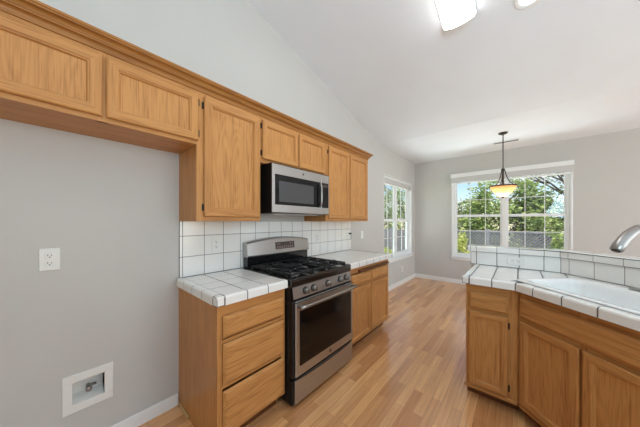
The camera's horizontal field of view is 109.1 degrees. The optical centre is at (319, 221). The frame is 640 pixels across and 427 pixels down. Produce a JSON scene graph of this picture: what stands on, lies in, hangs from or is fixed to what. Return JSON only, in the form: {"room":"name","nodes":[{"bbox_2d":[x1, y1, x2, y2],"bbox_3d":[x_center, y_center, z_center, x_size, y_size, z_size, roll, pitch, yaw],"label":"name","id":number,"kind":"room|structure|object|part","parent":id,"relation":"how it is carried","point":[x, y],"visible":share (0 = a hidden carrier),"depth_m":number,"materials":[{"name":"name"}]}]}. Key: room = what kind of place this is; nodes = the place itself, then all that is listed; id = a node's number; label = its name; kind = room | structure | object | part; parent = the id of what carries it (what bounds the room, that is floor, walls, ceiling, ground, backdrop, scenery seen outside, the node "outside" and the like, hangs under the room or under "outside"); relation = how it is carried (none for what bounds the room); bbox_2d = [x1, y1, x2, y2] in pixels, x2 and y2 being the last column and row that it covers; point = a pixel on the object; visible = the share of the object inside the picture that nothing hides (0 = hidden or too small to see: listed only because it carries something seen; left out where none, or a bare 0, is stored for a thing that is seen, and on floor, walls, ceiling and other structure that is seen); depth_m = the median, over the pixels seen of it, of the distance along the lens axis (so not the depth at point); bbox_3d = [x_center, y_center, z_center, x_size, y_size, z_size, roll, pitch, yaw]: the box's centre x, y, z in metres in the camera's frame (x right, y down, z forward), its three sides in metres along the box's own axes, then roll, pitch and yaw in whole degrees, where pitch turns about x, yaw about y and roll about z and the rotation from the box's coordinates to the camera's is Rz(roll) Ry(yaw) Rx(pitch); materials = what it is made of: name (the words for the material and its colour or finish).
{"room":"kitchen","nodes":[
{"label":"kitchen","id":0,"kind":"room"},
{"bbox_2d":[0,0,414,426],"bbox_3d":[-0.521,-0.877,2.377,0.150,4.424,8.704,0,0,41],"label":"wall","id":1,"kind":"structure","parent":0,"point":[110,208],"depth_m":1.43,"materials":[{"name":"grey paint"}]},
{"bbox_2d":[39,248,59,271],"bbox_3d":[-1.431,0.201,1.207,0.008,0.117,0.073,0,0,41],"label":"wall outlet","id":2,"kind":"object","parent":1,"relation":"attached to","point":[49,259],"visible":1,"depth_m":1.21,"materials":[{"name":"white plastic"}]},
{"bbox_2d":[45,253,54,258],"bbox_3d":[-1.429,0.181,1.206,0.003,0.029,0.034,0,0,41],"label":"receptacle","id":3,"kind":"object","parent":2,"relation":"attached to","point":[47,255],"depth_m":1.21,"materials":[{"name":"white plastic"}]},
{"bbox_2d":[45,260,54,265],"bbox_3d":[-1.429,0.221,1.206,0.003,0.029,0.034,0,0,41],"label":"receptacle","id":4,"kind":"object","parent":2,"relation":"attached to","point":[47,262],"depth_m":1.21,"materials":[{"name":"white plastic"}]},
{"bbox_2d":[62,361,112,417],"bbox_3d":[-1.364,0.963,1.343,0.083,0.212,0.208,0,0,41],"label":"water supply box","id":5,"kind":"object","parent":1,"relation":"attached to","point":[82,390],"visible":1,"depth_m":1.33,"materials":[{"name":"white plastic"}]},
{"bbox_2d":[0,10,199,153],"bbox_3d":[-1.191,-0.680,1.231,0.339,0.370,0.906,0,0,41],"label":"upper cabinet","id":6,"kind":"object","parent":1,"relation":"attached to","point":[49,79],"visible":0.99,"depth_m":1.10,"materials":[{"name":"brown wood"}]},
{"bbox_3d":[-1.220,-0.667,0.965,0.004,0.195,0.327,0,0,41],"label":"panel","id":7,"kind":"part","parent":6,"relation":"part of","materials":[{"name":"brown wood"}]},
{"bbox_3d":[-1.214,-0.667,0.961,0.020,0.299,0.431,0,0,41],"label":"door","id":8,"kind":"part","parent":6,"relation":"part of","materials":[{"name":"brown wood"}]},
{"bbox_3d":[-0.922,-0.667,1.298,0.020,0.299,0.433,0,0,41],"label":"door","id":9,"kind":"part","parent":6,"relation":"part of","materials":[{"name":"brown wood"}]},
{"bbox_3d":[-0.927,-0.667,1.302,0.004,0.195,0.329,0,0,41],"label":"panel","id":10,"kind":"part","parent":6,"relation":"part of","materials":[{"name":"brown wood"}]},
{"bbox_2d":[110,393,177,426],"bbox_3d":[-2.174,1.291,0.349,0.014,0.088,3.475,0,0,41],"label":"baseboard","id":11,"kind":"structure","parent":1,"relation":"attached to","point":[157,409],"depth_m":1.53,"materials":[{"name":"white paint"}]},
{"bbox_2d":[179,90,259,220],"bbox_3d":[-0.748,-0.434,1.741,0.339,0.861,0.479,0,0,41],"label":"upper cabinet","id":12,"kind":"object","parent":1,"relation":"attached to","point":[219,175],"visible":0.98,"depth_m":1.60,"materials":[{"name":"brown wood"}]},
{"bbox_3d":[-0.618,-0.424,1.647,0.020,0.785,0.422,0,0,41],"label":"door","id":13,"kind":"part","parent":12,"relation":"part of","materials":[{"name":"brown wood"}]},
{"bbox_3d":[-0.623,-0.424,1.651,0.004,0.673,0.310,0,0,41],"label":"panel","id":14,"kind":"part","parent":12,"relation":"part of","materials":[{"name":"brown wood"}]},
{"bbox_2d":[179,221,350,277],"bbox_3d":[-0.288,0.205,2.521,0.009,0.418,2.262,0,0,41],"label":"tile backsplash","id":15,"kind":"structure","parent":1,"relation":"attached to","point":[196,256],"depth_m":1.98,"materials":[{"name":"white tile"}]},
{"bbox_2d":[212,237,220,251],"bbox_3d":[-0.848,0.185,1.863,0.008,0.116,0.072,0,0,41],"label":"wall outlet","id":16,"kind":"object","parent":15,"relation":"attached to","point":[216,241],"visible":1,"depth_m":1.86,"materials":[{"name":"white plastic"}]},
{"bbox_2d":[316,233,319,242],"bbox_3d":[-0.022,0.200,2.813,0.008,0.116,0.072,0,0,41],"label":"wall outlet","id":17,"kind":"object","parent":15,"relation":"attached to","point":[317,234],"visible":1,"depth_m":2.80,"materials":[{"name":"white plastic"}]},
{"bbox_2d":[260,116,324,174],"bbox_3d":[-0.323,-0.670,2.230,0.339,0.390,0.815,0,0,41],"label":"upper cabinet","id":18,"kind":"object","parent":1,"relation":"attached to","point":[279,144],"visible":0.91,"depth_m":2.05,"materials":[{"name":"brown wood"}]},
{"bbox_3d":[-0.334,-0.660,1.974,0.020,0.314,0.392,0,0,41],"label":"door","id":19,"kind":"part","parent":18,"relation":"part of","materials":[{"name":"brown wood"}]},
{"bbox_3d":[-0.339,-0.660,1.978,0.004,0.218,0.296,0,0,41],"label":"panel","id":20,"kind":"part","parent":18,"relation":"part of","materials":[{"name":"brown wood"}]},
{"bbox_2d":[260,162,328,215],"bbox_3d":[-0.279,-0.268,2.199,0.444,0.414,0.718,0,0,41],"label":"microwave","id":21,"kind":"object","parent":18,"relation":"attached to","point":[284,190],"visible":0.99,"depth_m":1.97,"materials":[{"name":"silver metal"}]},
{"bbox_3d":[-0.188,-0.269,2.037,0.012,0.392,0.592,0,0,41],"label":"door","id":22,"kind":"part","parent":21,"relation":"part of","materials":[{"name":"silver metal"}]},
{"bbox_3d":[-0.178,-0.261,2.042,0.006,0.248,0.560,0,0,41],"label":"door glass","id":23,"kind":"part","parent":21,"relation":"part of","materials":[{"name":"black glass"}]},
{"bbox_3d":[0.008,-0.258,2.225,0.045,0.235,0.021,0,0,41],"label":"handle","id":24,"kind":"part","parent":21,"relation":"part of","materials":[{"name":"silver metal"}]},
{"bbox_3d":[0.048,-0.269,2.309,0.012,0.392,0.124,0,0,41],"label":"control panel","id":25,"kind":"part","parent":21,"relation":"part of","materials":[{"name":"silver metal"}]},
{"bbox_3d":[0.051,-0.261,2.306,0.006,0.248,0.104,0,0,41],"label":"keypad glass","id":26,"kind":"part","parent":21,"relation":"part of","materials":[{"name":"black glass"}]},
{"bbox_3d":[-0.073,-0.660,2.274,0.020,0.314,0.376,0,0,41],"label":"door","id":27,"kind":"part","parent":18,"relation":"part of","materials":[{"name":"brown wood"}]},
{"bbox_3d":[-0.078,-0.660,2.279,0.004,0.218,0.280,0,0,41],"label":"panel","id":28,"kind":"part","parent":18,"relation":"part of","materials":[{"name":"brown wood"}]},
{"bbox_2d":[304,143,367,220],"bbox_3d":[0.244,-0.434,2.882,0.339,0.861,0.910,0,0,41],"label":"upper cabinet","id":29,"kind":"object","parent":1,"relation":"attached to","point":[347,172],"visible":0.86,"depth_m":2.71,"materials":[{"name":"brown wood"}]},
{"bbox_2d":[0,0,372,159],"bbox_3d":[-0.445,-0.876,2.058,0.382,0.071,3.132,0,0,41],"label":"crown molding","id":30,"kind":"structure","parent":29,"relation":"attached to","point":[36,12],"depth_m":1.23,"materials":[{"name":"brown wood"}]},
{"bbox_3d":[0.224,-0.424,2.616,0.020,0.785,0.402,0,0,41],"label":"door","id":31,"kind":"part","parent":29,"relation":"part of","materials":[{"name":"brown wood"}]},
{"bbox_3d":[0.219,-0.424,2.620,0.004,0.681,0.298,0,0,41],"label":"panel","id":32,"kind":"part","parent":29,"relation":"part of","materials":[{"name":"brown wood"}]},
{"bbox_3d":[0.350,-0.434,2.790,0.019,0.861,0.910,0,0,41],"label":"frame","id":33,"kind":"part","parent":29,"relation":"part of","materials":[{"name":"brown wood"}]},
{"bbox_3d":[0.505,-0.424,2.939,0.020,0.785,0.422,0,0,41],"label":"door","id":34,"kind":"part","parent":29,"relation":"part of","materials":[{"name":"brown wood"}]},
{"bbox_3d":[0.500,-0.424,2.943,0.004,0.681,0.318,0,0,41],"label":"panel","id":35,"kind":"part","parent":29,"relation":"part of","materials":[{"name":"brown wood"}]},
{"bbox_2d":[384,174,412,262],"bbox_3d":[1.625,-0.043,4.806,0.160,1.685,1.513,0,0,41],"label":"window","id":36,"kind":"structure","parent":1,"relation":"in","point":[402,254],"depth_m":5.08,"materials":[{"name":"white paint"}]},
{"bbox_3d":[1.341,-0.432,4.577,0.024,0.815,0.644,0,0,41],"label":"sash","id":37,"kind":"part","parent":36,"relation":"part of","materials":[{"name":"white paint"}]},
{"bbox_3d":[1.357,0.328,4.563,0.024,0.705,0.644,0,0,41],"label":"sash","id":38,"kind":"part","parent":36,"relation":"part of","materials":[{"name":"white paint"}]},
{"bbox_2d":[384,175,410,190],"bbox_3d":[1.638,-0.787,4.795,0.058,0.155,1.421,0,0,41],"label":"window blind","id":39,"kind":"object","parent":36,"relation":"attached to","point":[389,181],"visible":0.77,"depth_m":4.71,"materials":[{"name":"white paint"}]},
{"bbox_3d":[1.634,-0.722,4.798,0.047,0.024,1.405,0,0,41],"label":"rail","id":40,"kind":"part","parent":39,"relation":"part of","materials":[{"name":"white paint"}]},
{"bbox_3d":[1.647,0.760,4.787,0.100,0.079,1.513,0,0,41],"label":"sill","id":41,"kind":"part","parent":36,"relation":"part of","materials":[{"name":"white paint"}]},
{"bbox_3d":[1.812,-0.432,5.120,0.024,0.815,0.644,0,0,41],"label":"sash","id":42,"kind":"part","parent":36,"relation":"part of","materials":[{"name":"white paint"}]},
{"bbox_3d":[1.829,0.328,5.105,0.024,0.705,0.644,0,0,41],"label":"sash","id":43,"kind":"part","parent":36,"relation":"part of","materials":[{"name":"white paint"}]},
{"bbox_2d":[388,273,415,290],"bbox_3d":[1.381,1.291,4.440,0.014,0.088,2.794,0,0,41],"label":"baseboard","id":44,"kind":"structure","parent":1,"relation":"attached to","point":[399,283],"depth_m":4.82,"materials":[{"name":"white paint"}]},
{"bbox_2d":[138,277,539,426],"bbox_3d":[1.977,1.395,0.106,6.900,0.120,8.854,0,0,41],"label":"floor","id":45,"kind":"structure","parent":0,"point":[409,371],"depth_m":1.89,"materials":[{"name":"brown wood"}]},
{"bbox_2d":[178,288,284,426],"bbox_3d":[-0.639,0.901,1.642,0.632,0.868,0.500,0,0,41],"label":"base cabinet","id":46,"kind":"object","parent":45,"relation":"on","point":[232,356],"visible":0.95,"depth_m":1.42,"materials":[{"name":"brown wood"}]},
{"bbox_3d":[-0.957,1.320,1.595,0.184,0.030,0.012,0,0,41],"label":"shoe molding","id":47,"kind":"part","parent":46,"relation":"part of","materials":[{"name":"brown wood"}]},
{"bbox_3d":[-0.571,0.901,1.289,0.019,0.868,0.032,0,0,41],"label":"frame","id":48,"kind":"part","parent":46,"relation":"part of","materials":[{"name":"brown wood"}]},
{"bbox_2d":[176,268,287,307],"bbox_3d":[-0.636,0.439,1.631,0.651,0.054,0.503,0,0,41],"label":"countertop","id":49,"kind":"structure","parent":46,"relation":"on","point":[221,288],"depth_m":1.50,"materials":[{"name":"white tile"}]},
{"bbox_3d":[-0.402,1.090,1.451,0.023,0.254,0.438,0,0,41],"label":"drawer","id":50,"kind":"part","parent":46,"relation":"part of","materials":[{"name":"brown wood"}]},
{"bbox_3d":[-0.402,0.812,1.451,0.023,0.235,0.438,0,0,41],"label":"drawer","id":51,"kind":"part","parent":46,"relation":"part of","materials":[{"name":"brown wood"}]},
{"bbox_3d":[-0.402,0.599,1.451,0.023,0.128,0.438,0,0,41],"label":"drawer","id":52,"kind":"part","parent":46,"relation":"part of","materials":[{"name":"brown wood"}]},
{"bbox_3d":[-0.411,0.851,1.473,0.019,0.768,0.456,0,0,41],"label":"frame","id":53,"kind":"part","parent":46,"relation":"part of","materials":[{"name":"brown wood"}]},
{"bbox_2d":[243,236,357,405],"bbox_3d":[-0.164,0.744,2.085,0.742,1.182,0.774,0,0,41],"label":"gas range","id":54,"kind":"object","parent":45,"relation":"on","point":[319,293],"visible":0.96,"depth_m":1.86,"materials":[{"name":"silver metal"}]},
{"bbox_2d":[247,258,350,287],"bbox_3d":[-0.172,0.443,2.092,0.580,0.060,0.774,0,0,41],"label":"cooktop","id":55,"kind":"object","parent":54,"relation":"in","point":[307,278],"depth_m":1.90,"materials":[{"name":"black metal"}]},
{"bbox_3d":[-0.096,0.520,1.712,0.044,0.057,0.057,0,0,41],"label":"knob","id":56,"kind":"part","parent":54,"relation":"part of","materials":[{"name":"silver metal"}]},
{"bbox_3d":[-0.036,0.520,1.780,0.044,0.057,0.057,0,0,41],"label":"knob","id":57,"kind":"part","parent":54,"relation":"part of","materials":[{"name":"silver metal"}]},
{"bbox_3d":[0.024,0.519,1.922,0.068,0.088,0.766,0,0,41],"label":"control panel","id":58,"kind":"part","parent":54,"relation":"part of","materials":[{"name":"silver metal"}]},
{"bbox_3d":[0.044,1.220,1.904,0.047,0.174,0.766,0,0,41],"label":"storage drawer","id":59,"kind":"part","parent":54,"relation":"part of","materials":[{"name":"silver metal"}]},
{"bbox_3d":[0.046,0.843,1.902,0.052,0.544,0.766,0,0,41],"label":"oven door","id":60,"kind":"part","parent":54,"relation":"part of","materials":[{"name":"silver metal"}]},
{"bbox_3d":[0.097,0.607,1.872,0.068,0.024,0.725,0,0,41],"label":"handle","id":61,"kind":"part","parent":54,"relation":"part of","materials":[{"name":"silver metal"}]},
{"bbox_3d":[0.078,0.520,1.911,0.044,0.057,0.057,0,0,41],"label":"knob","id":62,"kind":"part","parent":54,"relation":"part of","materials":[{"name":"silver metal"}]},
{"bbox_3d":[0.193,0.520,2.044,0.044,0.057,0.057,0,0,41],"label":"knob","id":63,"kind":"part","parent":54,"relation":"part of","materials":[{"name":"silver metal"}]},
{"bbox_2d":[350,259,388,346],"bbox_3d":[0.355,0.901,2.778,0.643,0.868,0.941,0,0,41],"label":"base cabinet","id":64,"kind":"object","parent":45,"relation":"on","point":[370,298],"visible":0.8,"depth_m":2.54,"materials":[{"name":"brown wood"}]},
{"bbox_2d":[309,250,392,268],"bbox_3d":[0.375,0.439,2.795,0.651,0.054,0.990,0,0,41],"label":"countertop","id":65,"kind":"structure","parent":64,"relation":"on","point":[355,258],"depth_m":2.70,"materials":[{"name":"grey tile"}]},
{"bbox_3d":[0.439,0.602,2.419,0.023,0.117,0.410,0,0,41],"label":"drawer","id":66,"kind":"part","parent":64,"relation":"part of","materials":[{"name":"brown wood"}]},
{"bbox_3d":[0.438,0.959,2.420,0.020,0.543,0.410,0,0,41],"label":"door","id":67,"kind":"part","parent":64,"relation":"part of","materials":[{"name":"brown wood"}]},
{"bbox_3d":[0.433,0.959,2.425,0.004,0.439,0.306,0,0,41],"label":"panel","id":68,"kind":"part","parent":64,"relation":"part of","materials":[{"name":"brown wood"}]},
{"bbox_3d":[0.726,0.602,2.749,0.023,0.117,0.433,0,0,41],"label":"drawer","id":69,"kind":"part","parent":64,"relation":"part of","materials":[{"name":"brown wood"}]},
{"bbox_3d":[0.725,0.959,2.750,0.020,0.543,0.433,0,0,41],"label":"door","id":70,"kind":"part","parent":64,"relation":"part of","materials":[{"name":"brown wood"}]},
{"bbox_3d":[0.720,0.959,2.754,0.004,0.439,0.329,0,0,41],"label":"panel","id":71,"kind":"part","parent":64,"relation":"part of","materials":[{"name":"brown wood"}]},
{"bbox_2d":[464,283,517,409],"bbox_3d":[1.428,0.901,1.882,0.316,0.867,0.620,0,0,41],"label":"base cabinet","id":72,"kind":"object","parent":45,"relation":"on","point":[491,313],"visible":0.93,"depth_m":1.65,"materials":[{"name":"brown wood"}]},
{"bbox_3d":[1.228,0.949,1.671,0.148,0.472,0.004,0,0,41],"label":"panel","id":73,"kind":"part","parent":72,"relation":"part of","materials":[{"name":"brown wood"}]},
{"bbox_3d":[1.223,0.590,1.665,0.232,0.121,0.023,0,0,41],"label":"drawer","id":74,"kind":"part","parent":72,"relation":"part of","materials":[{"name":"brown wood"}]},
{"bbox_3d":[1.224,0.949,1.666,0.232,0.556,0.020,0,0,41],"label":"door","id":75,"kind":"part","parent":72,"relation":"part of","materials":[{"name":"brown wood"}]},
{"bbox_3d":[1.235,1.250,1.663,0.312,0.026,0.008,0,0,41],"label":"rail","id":76,"kind":"part","parent":72,"relation":"part of","materials":[{"name":"brown wood"}]},
{"bbox_2d":[519,292,639,426],"bbox_3d":[1.663,0.901,1.276,0.613,0.867,1.265,0,0,-4],"label":"base cabinet","id":77,"kind":"object","parent":45,"relation":"on","point":[577,369],"visible":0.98,"depth_m":1.22,"materials":[{"name":"brown wood"}]},
{"bbox_3d":[1.381,1.250,1.188,0.008,0.026,0.724,0,0,-4],"label":"rail","id":78,"kind":"part","parent":77,"relation":"part of","materials":[{"name":"brown wood"}]},
{"bbox_3d":[1.369,0.950,1.373,0.005,0.458,0.236,0,0,-4],"label":"panel","id":79,"kind":"part","parent":77,"relation":"part of","materials":[{"name":"brown wood"}]},
{"bbox_3d":[1.362,0.950,1.373,0.020,0.554,0.332,0,0,-4],"label":"door","id":80,"kind":"part","parent":77,"relation":"part of","materials":[{"name":"brown wood"}]},
{"bbox_2d":[462,264,639,331],"bbox_3d":[1.539,0.440,1.421,0.866,0.055,1.594,0,0,-4],"label":"countertop","id":81,"kind":"structure","parent":77,"relation":"on","point":[482,275],"depth_m":1.48,"materials":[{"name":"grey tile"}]},
{"bbox_2d":[468,244,639,287],"bbox_3d":[1.956,0.325,1.549,0.478,0.179,1.800,0,0,-19],"label":"tile backsplash","id":82,"kind":"structure","parent":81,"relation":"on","point":[624,270],"depth_m":1.78,"materials":[{"name":"grey tile"}]},
{"bbox_2d":[508,257,524,265],"bbox_3d":[1.732,0.351,2.015,0.115,0.070,0.008,0,0,41],"label":"wall outlet","id":83,"kind":"object","parent":82,"relation":"attached to","point":[511,260],"visible":1,"depth_m":2.01,"materials":[{"name":"white plastic"}]},
{"bbox_2d":[517,278,639,315],"bbox_3d":[1.639,0.488,1.217,0.507,0.174,0.830,0,0,-4],"label":"sink","id":84,"kind":"object","parent":81,"relation":"in","point":[621,298],"visible":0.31,"depth_m":1.42,"materials":[{"name":"white ceramic"}]},
{"bbox_2d":[609,224,639,291],"bbox_3d":[1.717,0.207,1.222,0.323,0.389,0.250,0,0,-4],"label":"kitchen faucet","id":85,"kind":"object","parent":81,"relation":"on","point":[621,242],"visible":1,"depth_m":1.20,"materials":[{"name":"silver metal"}]},
{"bbox_3d":[1.851,0.395,1.232,0.054,0.012,0.250,0,0,-4],"label":"deck plate","id":86,"kind":"part","parent":85,"relation":"part of","materials":[{"name":"silver metal"}]},
{"bbox_3d":[1.373,0.580,1.189,0.023,0.130,0.704,0,0,-4],"label":"false drawer","id":87,"kind":"part","parent":77,"relation":"part of","materials":[{"name":"brown wood"}]},
{"bbox_3d":[1.387,0.950,1.016,0.020,0.554,0.352,0,0,-4],"label":"door","id":88,"kind":"part","parent":77,"relation":"part of","materials":[{"name":"brown wood"}]},
{"bbox_3d":[1.394,0.950,1.016,0.004,0.458,0.256,0,0,-4],"label":"panel","id":89,"kind":"part","parent":77,"relation":"part of","materials":[{"name":"brown wood"}]},
{"bbox_2d":[248,0,639,163],"bbox_3d":[2.027,-2.262,0.162,6.900,1.754,8.704,0,0,41],"label":"ceiling","id":90,"kind":"structure","parent":0,"point":[393,64],"depth_m":2.41,"materials":[{"name":"white paint"}]},
{"bbox_2d":[435,0,476,30],"bbox_3d":[0.818,-1.859,1.531,0.250,0.356,1.204,0,0,41],"label":"ceiling light","id":91,"kind":"object","parent":90,"relation":"attached to","point":[453,14],"visible":1,"depth_m":1.88,"materials":[{"name":"white paint"}]},
{"bbox_2d":[489,131,517,197],"bbox_3d":[2.863,-0.872,3.567,0.360,1.026,0.360,0,0,41],"label":"pendant light","id":92,"kind":"object","parent":90,"relation":"hanging from","point":[502,190],"visible":1,"depth_m":3.52,"materials":[{"name":"beige glass"}]},
{"bbox_3d":[2.863,-1.088,3.567,0.017,0.524,0.016,0,0,41],"label":"stem","id":93,"kind":"part","parent":92,"relation":"part of","materials":[{"name":"brown metal"}]},
{"bbox_3d":[2.863,-0.467,3.567,0.336,0.154,0.336,0,0,41],"label":"lamp shade","id":94,"kind":"part","parent":92,"relation":"part of","materials":[{"name":"yellow glass"}]},
{"bbox_2d":[493,138,519,144],"bbox_3d":[3.217,-1.381,3.948,0.360,0.008,0.090,0,0,41],"label":"ceiling vent","id":95,"kind":"object","parent":90,"relation":"in","point":[519,138],"visible":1,"depth_m":3.92,"materials":[{"name":"white metal"}]},
{"bbox_2d":[514,0,539,9],"bbox_3d":[1.615,-1.733,1.755,0.187,0.051,0.191,0,0,-44],"label":"recessed light","id":96,"kind":"object","parent":90,"relation":"in","point":[518,4],"visible":1,"depth_m":1.80,"materials":[{"name":"white paint"}]},
{"bbox_2d":[415,128,639,279],"bbox_3d":[4.832,-0.075,3.390,6.600,2.820,0.150,0,0,41],"label":"wall","id":97,"kind":"structure","parent":0,"point":[606,167],"depth_m":3.78,"materials":[{"name":"grey paint"}]},
{"bbox_2d":[416,273,465,284],"bbox_3d":[4.784,1.291,3.324,6.586,0.088,0.014,0,0,41],"label":"baseboard","id":98,"kind":"structure","parent":97,"relation":"attached to","point":[457,281],"depth_m":5.12,"materials":[{"name":"white paint"}]},
{"bbox_2d":[451,171,572,260],"bbox_3d":[3.580,-0.096,4.430,1.805,1.842,0.145,0,0,41],"label":"window","id":99,"kind":"structure","parent":97,"relation":"in","point":[504,215],"depth_m":4.42,"materials":[{"name":"white paint"}]},
{"bbox_3d":[3.560,0.785,4.407,1.805,0.079,0.085,0,0,41],"label":"sill","id":100,"kind":"part","parent":99,"relation":"part of","materials":[{"name":"white paint"}]},
{"bbox_3d":[3.290,-0.535,4.756,0.790,0.830,0.024,0,0,41],"label":"sash","id":101,"kind":"part","parent":99,"relation":"part of","materials":[{"name":"white paint"}]},
{"bbox_3d":[3.276,0.292,4.739,0.790,0.825,0.024,0,0,41],"label":"sash","id":102,"kind":"part","parent":99,"relation":"part of","materials":[{"name":"white paint"}]},
{"bbox_2d":[450,160,573,184],"bbox_3d":[3.524,-0.908,4.366,1.805,0.217,0.062,0,0,41],"label":"window blind","id":103,"kind":"object","parent":99,"relation":"attached to","point":[566,167],"visible":0.92,"depth_m":4.21,"materials":[{"name":"white paint"}]},
{"bbox_3d":[3.527,-0.812,4.369,1.789,0.024,0.051,0,0,41],"label":"rail","id":104,"kind":"part","parent":103,"relation":"part of","materials":[{"name":"white paint"}]},
{"bbox_3d":[3.943,-0.535,4.189,0.790,0.830,0.024,0,0,41],"label":"sash","id":105,"kind":"part","parent":99,"relation":"part of","materials":[{"name":"white paint"}]},
{"bbox_3d":[3.929,0.292,4.172,0.790,0.825,0.024,0,0,41],"label":"sash","id":106,"kind":"part","parent":99,"relation":"part of","materials":[{"name":"white paint"}]},
{"bbox_2d":[471,264,628,372],"bbox_3d":[1.962,0.812,1.538,0.436,1.045,1.771,0,0,-19],"label":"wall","id":107,"kind":"structure","parent":0,"point":[472,265],"depth_m":2.02,"materials":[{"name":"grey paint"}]},
{"label":"outside","id":108,"kind":"structure","parent":0,"visible":0},
{"bbox_3d":[15.331,1.735,20.497,60.000,0.100,38.946,0,0,41],"label":"ground","id":109,"kind":"structure","parent":108,"visible":0},
{"bbox_2d":[384,229,389,250],"bbox_3d":[2.391,0.975,10.642,1.900,1.420,0.100,0,0,41],"label":"fence panel","id":110,"kind":"object","parent":109,"relation":"on","point":[385,230],"visible":0.09,"depth_m":10.13,"materials":[{"name":"grey wood"}]},
{"bbox_2d":[384,247,392,252],"bbox_3d":[2.673,1.366,9.444,0.879,0.683,0.779,0,0,41],"label":"shrub","id":111,"kind":"object","parent":109,"relation":"on","point":[385,249],"visible":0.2,"depth_m":9.45,"materials":[{"name":"green plant"}]},
{"bbox_2d":[384,184,402,225],"bbox_3d":[2.783,-0.592,11.698,1.991,4.570,2.440,0,0,-20],"label":"tree","id":112,"kind":"object","parent":109,"relation":"on","point":[388,193],"visible":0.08,"depth_m":11.38,"materials":[{"name":"green plant"}]},
{"bbox_2d":[384,188,404,229],"bbox_3d":[4.545,-0.187,12.881,3.625,3.750,3.028,0,0,41],"label":"tree","id":113,"kind":"object","parent":109,"relation":"on","point":[398,193],"visible":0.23,"depth_m":12.63,"materials":[{"name":"green plant"}]},
{"bbox_2d":[390,228,404,251],"bbox_3d":[3.636,0.975,9.559,1.400,1.420,0.100,0,0,41],"label":"fence panel","id":114,"kind":"object","parent":109,"relation":"on","point":[391,229],"visible":0.19,"depth_m":9.78,"materials":[{"name":"grey wood"}]},
{"bbox_3d":[3.146,0.975,9.986,0.100,1.420,0.100,0,0,41],"label":"post","id":115,"kind":"part","parent":114,"relation":"part of","materials":[{"name":"grey wood"}]},
{"bbox_2d":[457,227,470,253],"bbox_3d":[4.874,0.932,7.895,0.693,1.466,0.977,0,0,-17],"label":"shrub","id":116,"kind":"object","parent":109,"relation":"on","point":[461,241],"visible":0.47,"depth_m":7.72,"materials":[{"name":"green plant"}]},
{"bbox_2d":[457,230,484,252],"bbox_3d":[4.919,0.975,8.444,2.000,1.420,0.100,0,0,41],"label":"fence panel","id":117,"kind":"object","parent":109,"relation":"on","point":[458,231],"visible":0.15,"depth_m":8.02,"materials":[{"name":"grey wood"}]},
{"bbox_2d":[457,197,487,252],"bbox_3d":[5.832,0.353,10.363,2.926,2.787,2.487,0,0,41],"label":"tree","id":118,"kind":"object","parent":109,"relation":"on","point":[459,203],"visible":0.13,"depth_m":9.76,"materials":[{"name":"green plant"}]},
{"bbox_2d":[458,195,499,241],"bbox_3d":[7.549,0.237,10.760,2.134,3.330,2.274,0,0,2],"label":"tree","id":119,"kind":"object","parent":109,"relation":"on","point":[493,218],"visible":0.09,"depth_m":10.17,"materials":[{"name":"green plant"}]},
{"bbox_2d":[457,175,563,247],"bbox_3d":[7.096,-0.313,8.718,3.228,4.277,2.382,0,0,2],"label":"tree","id":120,"kind":"object","parent":109,"relation":"on","point":[478,204],"visible":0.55,"depth_m":8.56,"materials":[{"name":"green plant"}]},
{"bbox_2d":[486,229,563,248],"bbox_3d":[6.391,0.975,7.165,1.900,1.420,0.100,0,0,41],"label":"fence panel","id":121,"kind":"object","parent":109,"relation":"on","point":[489,233],"visible":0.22,"depth_m":7.17,"materials":[{"name":"grey wood"}]},
{"bbox_3d":[5.712,0.975,7.755,0.100,1.420,0.100,0,0,41],"label":"post","id":122,"kind":"part","parent":121,"relation":"part of","materials":[{"name":"grey wood"}]},
{"bbox_3d":[6.429,0.980,7.132,1.800,1.310,0.040,0,0,41],"label":"rail","id":123,"kind":"part","parent":121,"relation":"part of","materials":[{"name":"grey wood"}]},
{"bbox_2d":[499,172,563,222],"bbox_3d":[10.766,-1.196,9.798,5.467,5.766,4.814,0,0,41],"label":"tree","id":124,"kind":"object","parent":109,"relation":"on","point":[560,178],"visible":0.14,"depth_m":9.97,"materials":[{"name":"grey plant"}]},
{"bbox_2d":[509,182,563,247],"bbox_3d":[8.579,0.093,8.919,2.365,3.203,2.044,0,0,-7],"label":"tree","id":125,"kind":"object","parent":109,"relation":"on","point":[560,203],"visible":0.27,"depth_m":8.54,"materials":[{"name":"green plant"}]},
{"bbox_2d":[542,206,563,246],"bbox_3d":[9.136,0.584,7.290,2.578,2.573,2.784,0,0,-3],"label":"tree","id":126,"kind":"object","parent":109,"relation":"on","point":[561,226],"visible":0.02,"depth_m":7.79,"materials":[{"name":"green plant"}]},
{"bbox_2d":[545,226,563,248],"bbox_3d":[6.593,0.939,6.187,1.111,1.604,1.066,0,0,41],"label":"shrub","id":127,"kind":"object","parent":109,"relation":"on","point":[555,243],"visible":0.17,"depth_m":6.30,"materials":[{"name":"green plant"}]}
]}

